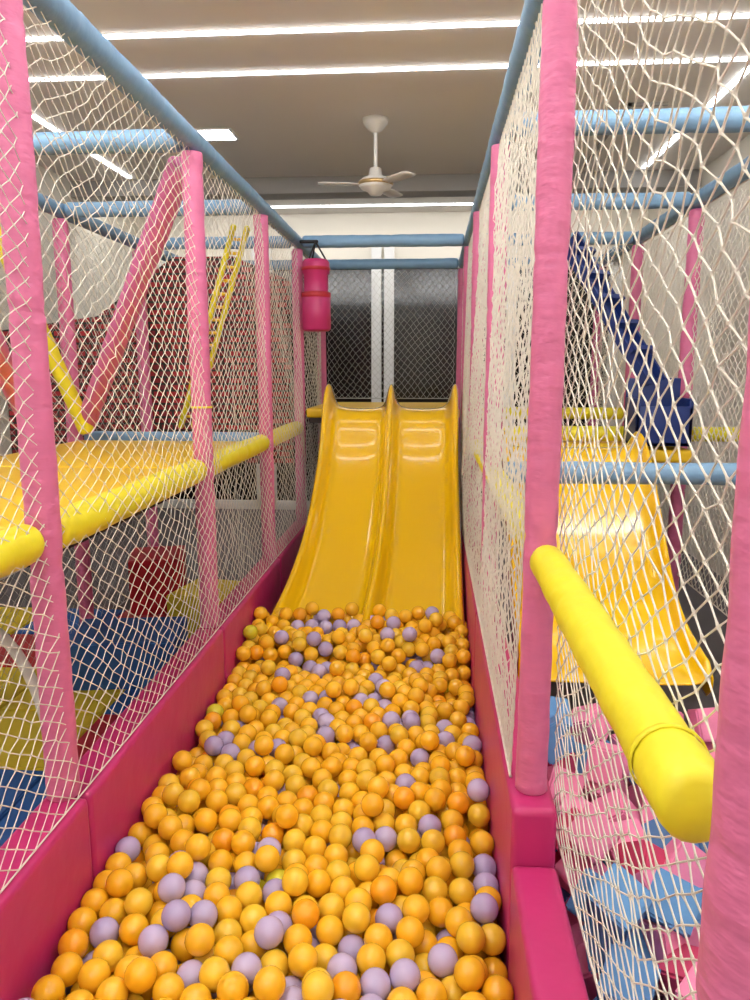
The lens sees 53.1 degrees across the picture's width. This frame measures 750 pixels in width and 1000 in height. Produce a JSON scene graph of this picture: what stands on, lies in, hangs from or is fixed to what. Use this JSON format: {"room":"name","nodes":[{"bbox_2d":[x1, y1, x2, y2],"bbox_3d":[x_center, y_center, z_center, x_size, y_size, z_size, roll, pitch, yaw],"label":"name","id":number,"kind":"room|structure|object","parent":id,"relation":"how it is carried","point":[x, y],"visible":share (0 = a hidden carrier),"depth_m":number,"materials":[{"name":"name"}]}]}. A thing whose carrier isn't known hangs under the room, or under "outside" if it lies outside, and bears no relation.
{"room":"indoor playground","nodes":[
{"label":"indoor playground","id":0,"kind":"room"},
{"bbox_2d":[0,0,80,801],"bbox_3d":[-0.819,-0.183,1.811,0.086,1.945,0.087,1,10,4],"label":"post","id":1,"kind":"object","parent":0,"point":[12,28],"depth_m":1.77,"materials":[{"name":"pink fabric"}]},
{"bbox_2d":[0,524,44,577],"bbox_3d":[-0.878,0.197,1.270,0.104,0.104,1.100,1,10,4],"label":"rail","id":2,"kind":"object","parent":1,"relation":"attached to","point":[22,551],"depth_m":1.70,"materials":[{"name":"yellow plastic"}]},
{"bbox_2d":[0,163,137,579],"bbox_3d":[-3.107,-0.634,3.378,0.100,3.300,10.800,1,10,4],"label":"wall","id":3,"kind":"structure","parent":0,"point":[48,179],"depth_m":6.97,"materials":[{"name":"beige paint"}]},
{"bbox_2d":[2,256,293,463],"bbox_3d":[-1.727,-1.042,5.678,2.210,1.520,0.060,1,10,4],"label":"panel","id":4,"kind":"object","parent":3,"relation":"attached to","point":[157,345],"visible":0.43,"depth_m":5.63,"materials":[{"name":"beige fabric"}]},
{"bbox_2d":[52,218,93,622],"bbox_3d":[-1.779,-0.384,4.442,0.090,2.445,0.090,1,10,4],"label":"post","id":5,"kind":"object","parent":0,"point":[82,569],"depth_m":4.33,"materials":[{"name":"pink fabric"}]},
{"bbox_2d":[33,129,182,154],"bbox_3d":[-1.295,-1.419,2.985,1.070,0.087,0.087,1,10,4],"label":"rail","id":6,"kind":"object","parent":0,"point":[44,141],"depth_m":2.94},
{"bbox_2d":[38,193,179,261],"bbox_3d":[-1.789,-1.611,4.098,0.088,0.088,4.940,1,10,4],"label":"rail","id":7,"kind":"object","parent":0,"point":[41,199],"depth_m":4.61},
{"bbox_2d":[132,250,158,546],"bbox_3d":[-1.695,-0.579,5.572,0.090,2.445,0.090,1,10,4],"label":"post","id":8,"kind":"object","parent":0,"point":[153,519],"depth_m":5.50,"materials":[{"name":"pink fabric"}]},
{"bbox_2d":[64,199,253,217],"bbox_3d":[-1.206,-1.626,4.184,1.070,0.087,0.088,1,10,4],"label":"rail","id":9,"kind":"object","parent":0,"point":[119,204],"depth_m":4.16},
{"bbox_2d":[84,431,258,440],"bbox_3d":[-1.202,-0.365,4.463,1.070,0.087,0.088,1,10,4],"label":"rail","id":10,"kind":"object","parent":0,"point":[96,435],"depth_m":4.43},
{"bbox_2d":[23,0,320,258],"bbox_3d":[-0.697,-1.469,3.278,0.088,0.088,6.440,1,10,4],"label":"rail","id":11,"kind":"object","parent":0,"point":[68,20],"depth_m":2.38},
{"bbox_2d":[181,150,219,627],"bbox_3d":[-0.722,-0.409,3.117,0.089,1.945,0.089,1,10,4],"label":"post","id":12,"kind":"object","parent":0,"point":[195,166],"depth_m":3.06,"materials":[{"name":"pink fabric"}]},
{"bbox_2d":[60,459,206,547],"bbox_3d":[-0.786,-0.018,2.513,0.104,0.105,1.230,1,10,4],"label":"rail","id":13,"kind":"object","parent":12,"relation":"attached to","point":[79,525],"depth_m":2.25,"materials":[{"name":"yellow plastic"}]},
{"bbox_2d":[213,434,269,474],"bbox_3d":[-0.692,-0.234,3.766,0.104,0.104,1.120,1,10,4],"label":"rail","id":14,"kind":"object","parent":12,"relation":"attached to","point":[246,452],"depth_m":3.68,"materials":[{"name":"yellow plastic"}]},
{"bbox_2d":[164,236,291,249],"bbox_3d":[-1.122,-1.821,5.315,1.070,0.087,0.088,1,10,4],"label":"rail","id":15,"kind":"object","parent":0,"point":[168,244],"depth_m":5.28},
{"bbox_2d":[253,214,275,558],"bbox_3d":[-0.632,-0.616,4.316,0.087,1.945,0.086,1,10,4],"label":"post","id":16,"kind":"object","parent":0,"point":[264,218],"depth_m":4.27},
{"bbox_2d":[273,421,302,445],"bbox_3d":[-0.605,-0.436,4.930,0.104,0.103,1.050,1,10,4],"label":"rail","id":17,"kind":"object","parent":16,"relation":"attached to","point":[291,423],"depth_m":4.84,"materials":[{"name":"yellow plastic"}]},
{"bbox_2d":[243,260,291,269],"bbox_3d":[-1.038,-2.016,6.445,1.070,0.088,0.087,1,10,4],"label":"rail","id":18,"kind":"object","parent":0,"point":[277,261],"depth_m":6.39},
{"bbox_2d":[292,248,306,520],"bbox_3d":[-0.548,-0.565,5.489,0.084,2.445,0.083,1,10,4],"label":"post","id":19,"kind":"object","parent":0,"point":[299,256],"depth_m":5.39,"materials":[{"name":"pink fabric"}]},
{"bbox_2d":[317,332,326,449],"bbox_3d":[-0.464,-0.760,6.619,0.084,2.445,0.084,1,10,4],"label":"post","id":20,"kind":"object","parent":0,"point":[323,377],"depth_m":6.52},
{"bbox_2d":[0,508,728,741],"bbox_3d":[-0.264,1.077,3.462,5.600,0.100,10.800,1,10,4],"label":"floor","id":21,"kind":"structure","parent":0,"point":[705,617],"depth_m":5.97,"materials":[{"name":"grey"}]},
{"bbox_2d":[0,607,166,846],"bbox_3d":[-1.800,1.082,3.018,1.990,0.036,3.990,1,10,4],"label":"mats","id":22,"kind":"object","parent":21,"relation":"on","point":[15,728],"visible":0.21,"depth_m":3.39,"materials":[{"name":"blue"}]},
{"bbox_2d":[0,628,39,720],"bbox_3d":[-1.525,0.758,2.890,0.604,0.642,0.042,1,10,4],"label":"arch","id":23,"kind":"object","parent":22,"relation":"on","point":[7,641],"visible":0.37,"depth_m":2.84,"materials":[{"name":"white plastic"}]},
{"bbox_2d":[69,616,187,690],"bbox_3d":[-1.282,0.789,3.895,0.550,0.240,0.400,-1,10,-4],"label":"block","id":24,"kind":"object","parent":22,"relation":"on","point":[88,658],"visible":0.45,"depth_m":3.71,"materials":[{"name":"blue"}]},
{"bbox_2d":[128,545,186,615],"bbox_3d":[-1.447,0.531,5.033,0.350,0.360,0.400,-2,10,-13],"label":"block","id":25,"kind":"object","parent":22,"relation":"on","point":[147,562],"visible":0.73,"depth_m":4.84,"materials":[{"name":"red plastic"}]},
{"bbox_2d":[166,579,238,638],"bbox_3d":[-0.982,0.663,4.563,0.400,0.260,0.400,3,10,15],"label":"block","id":26,"kind":"object","parent":22,"relation":"on","point":[171,597],"visible":0.21,"depth_m":4.40,"materials":[{"name":"yellow plastic"}]},
{"bbox_2d":[250,249,260,504],"bbox_3d":[-1.320,-1.364,8.542,0.110,2.920,0.060,1,10,4],"label":"stile","id":27,"kind":"object","parent":21,"relation":"on","point":[252,251],"visible":0.11,"depth_m":8.70,"materials":[{"name":"white"}]},
{"bbox_2d":[269,248,276,505],"bbox_3d":[-1.200,-1.362,8.534,0.110,2.920,0.060,1,10,4],"label":"stile","id":28,"kind":"object","parent":21,"relation":"on","point":[270,250],"visible":0.1,"depth_m":8.70,"materials":[{"name":"white"}]},
{"bbox_2d":[0,517,588,999],"bbox_3d":[-0.131,0.778,3.136,1.305,0.600,4.952,1,10,4],"label":"padded pit border","id":29,"kind":"object","parent":21,"relation":"on","point":[540,958],"visible":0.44,"depth_m":1.92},
{"bbox_2d":[0,209,150,690],"bbox_3d":[-1.830,-0.278,3.752,0.070,2.436,3.600,1,10,4],"label":"safety net","id":30,"kind":"object","parent":29,"relation":"attached to","point":[39,209],"visible":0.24,"depth_m":4.59,"materials":[{"name":"grey fabric"}]},
{"bbox_2d":[0,440,247,566],"bbox_3d":[-1.309,-0.086,3.171,1.030,0.110,2.422,1,10,4],"label":"deck","id":31,"kind":"object","parent":29,"relation":"attached to","point":[62,449],"visible":0.26,"depth_m":3.10,"materials":[{"name":"yellow plastic"}]},
{"bbox_2d":[0,330,15,414],"bbox_3d":[-1.544,-0.507,3.172,0.097,0.648,1.287,-3,10,-16],"label":"brace","id":32,"kind":"object","parent":31,"relation":"on","point":[6,370],"visible":0.27,"depth_m":3.02,"materials":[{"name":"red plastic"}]},
{"bbox_2d":[0,226,93,434],"bbox_3d":[-1.806,-0.927,4.045,0.502,1.169,0.091,-8,13,-39],"label":"brace","id":33,"kind":"object","parent":31,"relation":"on","point":[58,373],"visible":0.4,"depth_m":4.13,"materials":[{"name":"plastic"}]},
{"bbox_2d":[75,156,182,433],"bbox_3d":[-1.239,-0.900,3.712,0.115,1.236,1.459,-8,13,-39],"label":"brace","id":34,"kind":"object","parent":31,"relation":"on","point":[95,414],"visible":0.73,"depth_m":3.52,"materials":[{"name":"pink fabric"}]},
{"bbox_2d":[0,0,307,893],"bbox_3d":[-0.702,-0.402,3.020,0.091,1.960,4.875,1,10,4],"label":"safety net","id":35,"kind":"object","parent":29,"relation":"attached to","point":[301,411],"visible":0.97,"depth_m":2.41,"materials":[{"name":"beige fabric"}]},
{"bbox_2d":[178,224,249,428],"bbox_3d":[-1.031,-1.059,4.753,0.666,1.239,0.119,8,13,39],"label":"ladder","id":36,"kind":"object","parent":29,"relation":"attached to","point":[187,404],"visible":0.45,"depth_m":4.63,"materials":[{"name":"plastic"}]},
{"bbox_2d":[18,602,513,999],"bbox_3d":[-0.180,0.943,2.389,1.080,0.348,3.028,1,10,4],"label":"balls","id":37,"kind":"object","parent":29,"relation":"on","point":[324,835],"visible":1,"depth_m":2.14,"materials":[{"name":"plastic"}]},
{"bbox_2d":[303,255,321,515],"bbox_3d":[-0.505,-0.714,6.045,0.058,2.357,1.054,1,10,4],"label":"safety net","id":38,"kind":"object","parent":29,"relation":"attached to","point":[318,393],"visible":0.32,"depth_m":5.99,"materials":[{"name":"beige fabric"}]},
{"bbox_2d":[300,240,330,331],"bbox_3d":[-0.408,-1.480,5.188,0.205,0.611,0.205,6,12,32],"label":"bag","id":39,"kind":"object","parent":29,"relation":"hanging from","point":[316,298],"visible":1,"depth_m":5.13,"materials":[{"name":"leather"}]},
{"bbox_2d":[266,384,465,637],"bbox_3d":[0.005,0.015,4.486,1.022,1.376,1.990,1,10,4],"label":"slide","id":40,"kind":"object","parent":29,"relation":"attached to","point":[383,525],"visible":0.81,"depth_m":4.63,"materials":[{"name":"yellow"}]},
{"bbox_2d":[306,402,459,422],"bbox_3d":[0.094,-0.700,5.962,1.110,0.110,1.122,1,10,4],"label":"deck","id":41,"kind":"object","parent":29,"relation":"attached to","point":[314,414],"visible":0.27,"depth_m":5.70,"materials":[{"name":"yellow plastic"}]},
{"bbox_2d":[327,270,455,398],"bbox_3d":[0.135,-1.432,6.471,1.104,1.107,0.032,1,10,4],"label":"safety net","id":42,"kind":"object","parent":29,"relation":"attached to","point":[392,270],"visible":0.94,"depth_m":6.47,"materials":[{"name":"grey fabric"}]},
{"bbox_2d":[459,266,463,468],"bbox_3d":[0.699,-0.699,5.958,0.052,2.357,1.054,1,10,4],"label":"safety net","id":43,"kind":"object","parent":29,"relation":"attached to","point":[463,266],"visible":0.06,"depth_m":6.34,"materials":[{"name":"beige fabric"}]},
{"bbox_2d":[459,246,471,494],"bbox_3d":[0.654,-0.550,5.402,0.079,2.445,0.077,1,10,4],"label":"post","id":44,"kind":"object","parent":29,"relation":"attached to","point":[465,267],"depth_m":5.24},
{"bbox_2d":[467,211,485,545],"bbox_3d":[0.569,-0.650,4.221,0.079,1.845,0.077,1,10,4],"label":"post","id":45,"kind":"object","parent":29,"relation":"attached to","point":[475,255],"depth_m":4.11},
{"bbox_2d":[480,144,509,603],"bbox_3d":[0.480,-0.443,3.022,0.078,1.845,0.077,1,10,4],"label":"post","id":46,"kind":"object","parent":29,"relation":"attached to","point":[494,148],"depth_m":2.94,"materials":[{"name":"pink fabric"}]},
{"bbox_2d":[472,439,482,472],"bbox_3d":[0.533,-0.209,3.679,0.083,0.084,1.120,1,10,4],"label":"rail","id":47,"kind":"object","parent":46,"relation":"attached to","point":[476,456],"depth_m":3.54,"materials":[{"name":"yellow plastic"}]},
{"bbox_2d":[486,467,525,548],"bbox_3d":[0.438,0.012,2.401,0.084,0.083,1.280,1,10,4],"label":"rail","id":48,"kind":"object","parent":46,"relation":"attached to","point":[512,488],"depth_m":2.19,"materials":[{"name":"yellow plastic"}]},
{"bbox_2d":[459,3,542,777],"bbox_3d":[0.492,-0.535,3.508,0.063,1.857,3.673,1,10,4],"label":"safety net","id":49,"kind":"object","parent":29,"relation":"attached to","point":[488,631],"visible":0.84,"depth_m":2.31,"materials":[{"name":"beige fabric"}]},
{"bbox_2d":[515,0,578,795],"bbox_3d":[0.379,-0.209,1.666,0.078,1.845,0.077,1,10,4],"label":"post","id":50,"kind":"object","parent":29,"relation":"on","point":[560,35],"depth_m":1.62,"materials":[{"name":"pink fabric"}]},
{"bbox_2d":[506,461,736,485],"bbox_3d":[1.058,-0.108,3.036,1.050,0.094,0.093,1,10,4],"label":"rail","id":51,"kind":"object","parent":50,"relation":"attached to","point":[695,475],"depth_m":3.00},
{"bbox_2d":[530,545,714,843],"bbox_3d":[0.349,0.219,1.202,0.086,0.086,0.980,1,10,4],"label":"rail","id":52,"kind":"object","parent":50,"relation":"attached to","point":[673,770],"depth_m":0.88,"materials":[{"name":"yellow plastic"}]},
{"bbox_2d":[481,244,632,545],"bbox_3d":[1.243,-0.696,5.351,1.054,2.158,0.054,1,10,4],"label":"safety net","id":53,"kind":"object","parent":29,"relation":"attached to","point":[599,244],"visible":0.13,"depth_m":5.27,"materials":[{"name":"beige fabric"}]},
{"bbox_2d":[481,436,691,462],"bbox_3d":[1.174,-0.332,4.597,1.010,0.110,1.472,1,10,4],"label":"deck","id":54,"kind":"object","parent":29,"relation":"attached to","point":[686,454],"visible":0.15,"depth_m":3.85,"materials":[{"name":"yellow plastic"}]},
{"bbox_2d":[502,430,713,695],"bbox_3d":[0.940,0.193,3.320,0.717,0.916,1.200,1,10,4],"label":"slide","id":55,"kind":"object","parent":54,"relation":"attached to","point":[681,675],"visible":0.37,"depth_m":3.28,"materials":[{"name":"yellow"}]},
{"bbox_2d":[567,231,693,445],"bbox_3d":[1.371,-0.939,4.146,0.346,1.199,0.999,-3,10,-17],"label":"chute","id":56,"kind":"object","parent":54,"relation":"on","point":[685,406],"visible":0.48,"depth_m":3.99,"materials":[{"name":"blue plastic"}]},
{"bbox_2d":[553,0,749,999],"bbox_3d":[0.383,-0.045,1.083,0.058,1.975,1.305,1,10,4],"label":"safety net","id":57,"kind":"object","parent":29,"relation":"attached to","point":[746,294],"visible":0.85,"depth_m":1.10,"materials":[{"name":"beige fabric"}]},
{"bbox_2d":[596,179,749,616],"bbox_3d":[1.768,-0.647,4.615,0.061,2.004,3.650,1,10,4],"label":"safety net","id":58,"kind":"object","parent":29,"relation":"attached to","point":[705,217],"visible":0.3,"depth_m":3.89,"materials":[{"name":"beige fabric"}]},
{"bbox_2d":[157,499,500,512],"bbox_3d":[0.006,0.072,8.691,5.280,0.100,0.060,1,10,4],"label":"rail","id":59,"kind":"object","parent":21,"relation":"on","point":[165,505],"visible":0.02,"depth_m":8.78,"materials":[{"name":"white"}]},
{"bbox_2d":[371,247,381,401],"bbox_3d":[0.016,-1.347,8.446,0.110,2.920,0.060,1,10,4],"label":"stile","id":60,"kind":"object","parent":21,"relation":"on","point":[376,252],"visible":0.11,"depth_m":8.32,"materials":[{"name":"white metal"}]},
{"bbox_2d":[156,257,620,269],"bbox_3d":[0.006,-2.589,8.232,5.280,0.100,0.060,1,10,4],"label":"rail","id":61,"kind":"object","parent":60,"relation":"attached to","point":[163,262],"visible":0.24,"depth_m":8.14,"materials":[{"name":"white"}]},
{"bbox_2d":[384,247,393,401],"bbox_3d":[0.156,-1.345,8.436,0.110,2.920,0.060,1,10,4],"label":"stile","id":62,"kind":"object","parent":21,"relation":"on","point":[388,251],"visible":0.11,"depth_m":8.30,"materials":[{"name":"white metal"}]},
{"bbox_2d":[504,246,517,425],"bbox_3d":[1.492,-1.329,8.339,0.110,2.920,0.060,1,10,4],"label":"stile","id":63,"kind":"object","parent":21,"relation":"on","point":[508,246],"visible":0.18,"depth_m":8.25,"materials":[{"name":"white"}]},
{"bbox_2d":[603,245,621,425],"bbox_3d":[2.599,-1.315,8.259,0.110,2.920,0.060,1,10,4],"label":"stile","id":64,"kind":"object","parent":21,"relation":"on","point":[612,245],"visible":0.02,"depth_m":8.19,"materials":[{"name":"white"}]},
{"bbox_2d":[547,696,717,999],"bbox_3d":[0.951,1.083,1.733,0.992,0.490,2.020,1,10,4],"label":"pile","id":65,"kind":"object","parent":21,"relation":"on","point":[695,715],"visible":0.39,"depth_m":1.95,"materials":[{"name":"pink plastic"}]},
{"bbox_2d":[667,208,704,590],"bbox_3d":[1.711,-0.340,4.189,0.083,2.445,0.084,1,10,4],"label":"post","id":66,"kind":"object","parent":21,"relation":"on","point":[694,214],"depth_m":4.08,"materials":[{"name":"pink fabric"}]},
{"bbox_2d":[691,427,739,441],"bbox_3d":[2.170,-0.362,4.151,0.840,0.087,0.087,1,10,4],"label":"rail","id":67,"kind":"object","parent":66,"relation":"attached to","point":[711,429],"depth_m":4.14,"materials":[{"name":"yellow plastic"}]},
{"bbox_2d":[302,234,463,247],"bbox_3d":[0.055,-1.806,5.229,1.130,0.088,0.087,1,10,4],"label":"rail","id":68,"kind":"object","parent":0,"point":[398,240],"depth_m":5.20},
{"bbox_2d":[23,0,749,214],"bbox_3d":[-0.264,-2.274,2.883,5.600,0.100,10.800,1,10,4],"label":"ceiling","id":69,"kind":"structure","parent":0,"point":[440,121],"depth_m":4.46,"materials":[{"name":"white paint"}]},
{"bbox_2d":[32,113,62,131],"bbox_3d":[-2.286,-2.615,5.189,0.065,0.012,0.383,1,10,4],"label":"recessed light","id":70,"kind":"object","parent":69,"relation":"in","point":[54,129],"depth_m":5.22,"materials":[{"name":"white plastic"}]},
{"bbox_2d":[29,75,105,81],"bbox_3d":[-1.815,-2.479,4.400,0.471,0.012,0.065,1,10,4],"label":"recessed light","id":71,"kind":"object","parent":69,"relation":"in","point":[68,78],"depth_m":4.41,"materials":[{"name":"white"}]},
{"bbox_2d":[91,154,130,177],"bbox_3d":[-2.203,-2.808,6.302,0.064,0.012,0.723,1,10,4],"label":"recessed light","id":72,"kind":"object","parent":69,"relation":"in","point":[104,161],"depth_m":6.27,"materials":[{"name":"white plastic"}]},
{"bbox_2d":[195,127,238,140],"bbox_3d":[-1.146,-2.660,5.457,0.260,0.016,0.260,1,10,4],"label":"recessed light","id":73,"kind":"object","parent":69,"relation":"in","point":[223,133],"visible":0.81,"depth_m":5.42,"materials":[{"name":"white plastic"}]},
{"bbox_2d":[102,20,519,38],"bbox_3d":[-0.339,-2.370,3.770,2.104,0.012,0.063,1,10,4],"label":"recessed light","id":74,"kind":"object","parent":69,"relation":"in","point":[342,28],"depth_m":3.78,"materials":[{"name":"white plastic"}]},
{"bbox_2d":[142,63,508,77],"bbox_3d":[-0.298,-2.460,4.289,2.097,0.012,0.067,1,10,4],"label":"recessed light","id":75,"kind":"object","parent":69,"relation":"in","point":[377,69],"depth_m":4.30,"materials":[{"name":"white plastic"}]},
{"bbox_2d":[318,115,415,197],"bbox_3d":[-0.051,-2.373,5.220,0.685,0.500,0.718,1,10,4],"label":"ceiling fan","id":76,"kind":"object","parent":69,"relation":"hanging from","point":[376,184],"depth_m":5.14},
{"bbox_2d":[271,203,472,207],"bbox_3d":[0.152,-3.067,7.803,4.300,0.012,0.052,1,10,4],"label":"recessed light","id":77,"kind":"object","parent":69,"relation":"in","point":[425,204],"visible":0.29,"depth_m":7.79,"materials":[{"name":"white"}]},
{"bbox_2d":[584,102,631,167],"bbox_3d":[1.700,-2.677,5.567,0.020,0.020,1.500,1,10,4],"label":"trim","id":78,"kind":"structure","parent":69,"relation":"attached to","point":[598,146],"depth_m":5.70,"materials":[{"name":"grey paint"}]},
{"bbox_2d":[628,102,668,106],"bbox_3d":[1.760,-2.550,4.832,0.250,0.020,0.020,1,10,4],"label":"trim","id":79,"kind":"structure","parent":69,"relation":"attached to","point":[638,104],"depth_m":4.83,"materials":[{"name":"grey paint"}]},
{"bbox_2d":[641,134,678,168],"bbox_3d":[2.237,-2.738,5.902,0.058,0.012,0.936,1,10,4],"label":"recessed light","id":80,"kind":"object","parent":69,"relation":"in","point":[675,136],"depth_m":5.79,"materials":[{"name":"white plastic"}]},
{"bbox_2d":[579,12,749,23],"bbox_3d":[1.404,-2.349,3.644,0.816,0.012,0.063,1,10,4],"label":"recessed light","id":81,"kind":"object","parent":69,"relation":"in","point":[742,14],"depth_m":3.65,"materials":[{"name":"white"}]},
{"bbox_2d":[602,56,746,64],"bbox_3d":[1.656,-2.436,4.148,0.794,0.012,0.066,1,10,4],"label":"recessed light","id":82,"kind":"object","parent":69,"relation":"in","point":[740,58],"depth_m":4.16,"materials":[{"name":"white plastic"}]},
{"bbox_2d":[707,66,749,106],"bbox_3d":[2.136,-2.504,4.547,0.058,0.012,0.654,1,10,4],"label":"recessed light","id":83,"kind":"object","parent":69,"relation":"in","point":[731,83],"depth_m":4.52,"materials":[{"name":"white plastic"}]},
{"bbox_2d":[137,209,648,424],"bbox_3d":[0.135,-1.524,8.528,5.600,3.300,0.100,1,10,4],"label":"wall","id":84,"kind":"structure","parent":0,"point":[398,222],"depth_m":8.24,"materials":[{"name":"beige paint"}]},
{"bbox_2d":[214,464,256,499],"bbox_3d":[-1.636,-0.213,8.816,0.504,0.420,0.040,1,10,4],"label":"glass","id":85,"kind":"object","parent":84,"relation":"attached to","point":[233,473],"depth_m":8.80,"materials":[{"name":"black"}]},
{"bbox_2d":[304,332,317,500],"bbox_3d":[-0.726,-0.942,8.622,0.142,1.919,0.040,1,10,4],"label":"glass","id":86,"kind":"object","parent":84,"relation":"attached to","point":[313,352],"depth_m":8.57,"materials":[{"name":"black"}]},
{"bbox_2d":[326,269,370,401],"bbox_3d":[-0.298,-1.838,8.435,0.501,1.449,0.040,1,10,4],"label":"glass","id":87,"kind":"object","parent":84,"relation":"attached to","point":[337,313],"depth_m":8.41,"materials":[{"name":"black"}]},
{"bbox_2d":[394,268,459,401],"bbox_3d":[0.571,-1.828,8.372,0.712,1.446,0.040,1,10,4],"label":"glass","id":88,"kind":"object","parent":84,"relation":"attached to","point":[399,383],"depth_m":8.35,"materials":[{"name":"black"}]},
{"bbox_2d":[562,267,593,425],"bbox_3d":[2.239,-1.678,8.274,0.298,1.706,0.040,1,10,4],"label":"glass","id":89,"kind":"object","parent":84,"relation":"attached to","point":[580,312],"depth_m":8.25,"materials":[{"name":"black"}]},
{"bbox_2d":[328,258,457,269],"bbox_3d":[0.139,-2.002,6.360,1.130,0.087,0.088,1,10,4],"label":"rail","id":90,"kind":"object","parent":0,"point":[427,263],"depth_m":6.33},
{"bbox_2d":[456,268,462,443],"bbox_3d":[0.738,-0.745,6.532,0.078,2.445,0.077,1,10,4],"label":"post","id":91,"kind":"object","parent":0,"point":[460,271],"depth_m":6.39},
{"bbox_2d":[458,0,542,267],"bbox_3d":[0.510,-1.454,3.191,0.088,0.088,6.440,1,10,4],"label":"rail","id":92,"kind":"object","parent":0,"point":[531,8],"depth_m":2.32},
{"bbox_2d":[508,257,596,267],"bbox_3d":[1.311,-1.987,6.275,1.060,0.088,0.088,1,10,4],"label":"rail","id":93,"kind":"object","parent":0,"point":[525,257],"depth_m":6.24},
{"bbox_2d":[482,407,623,419],"bbox_3d":[1.232,-0.619,5.347,1.050,0.088,0.088,1,10,4],"label":"rail","id":94,"kind":"object","parent":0,"point":[609,410],"depth_m":5.29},
{"bbox_2d":[504,426,623,440],"bbox_3d":[1.148,-0.375,4.225,1.050,0.088,0.088,1,10,4],"label":"rail","id":95,"kind":"object","parent":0,"point":[601,433],"depth_m":4.19,"materials":[{"name":"yellow plastic"}]},
{"bbox_2d":[508,231,633,245],"bbox_3d":[1.227,-1.792,5.145,1.060,0.088,0.088,1,10,4],"label":"rail","id":96,"kind":"object","parent":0,"point":[608,236],"depth_m":5.09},
{"bbox_2d":[588,267,605,425],"bbox_3d":[1.880,-0.731,6.450,0.084,2.445,0.084,1,10,4],"label":"post","id":97,"kind":"object","parent":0,"point":[596,313],"depth_m":6.34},
{"bbox_2d":[512,192,691,210],"bbox_3d":[1.143,-1.597,4.014,1.060,0.088,0.088,1,10,4],"label":"rail","id":98,"kind":"object","parent":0,"point":[655,203],"depth_m":3.97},
{"bbox_2d":[516,106,749,136],"bbox_3d":[1.046,-1.373,2.717,1.060,0.088,0.087,1,10,4],"label":"rail","id":99,"kind":"object","parent":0,"point":[733,124],"depth_m":2.69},
{"bbox_2d":[622,244,644,425],"bbox_3d":[1.795,-0.536,5.319,0.084,2.445,0.084,1,10,4],"label":"post","id":100,"kind":"object","parent":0,"point":[637,261],"depth_m":5.13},
{"bbox_2d":[597,156,749,266],"bbox_3d":[1.747,-1.674,4.460,0.088,0.088,3.690,1,10,4],"label":"rail","id":101,"kind":"object","parent":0,"point":[730,178],"depth_m":3.90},
{"bbox_2d":[643,134,749,581],"bbox_3d":[2.578,-0.563,2.967,0.100,3.300,10.800,1,10,4],"label":"wall","id":102,"kind":"structure","parent":0,"point":[717,166],"depth_m":6.09,"materials":[{"name":"beige paint"}]},
{"bbox_2d":[70,169,701,201],"bbox_3d":[0.023,-2.822,6.761,5.600,0.140,0.250,1,10,4],"label":"trim","id":103,"kind":"structure","parent":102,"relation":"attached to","point":[423,185],"depth_m":6.68,"materials":[{"name":"grey paint"}]},
{"bbox_2d":[696,301,749,999],"bbox_3d":[0.301,0.051,0.541,0.086,1.975,0.088,1,10,4],"label":"post","id":104,"kind":"object","parent":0,"point":[723,962],"depth_m":0.56,"materials":[{"name":"pink fabric"}]}
]}

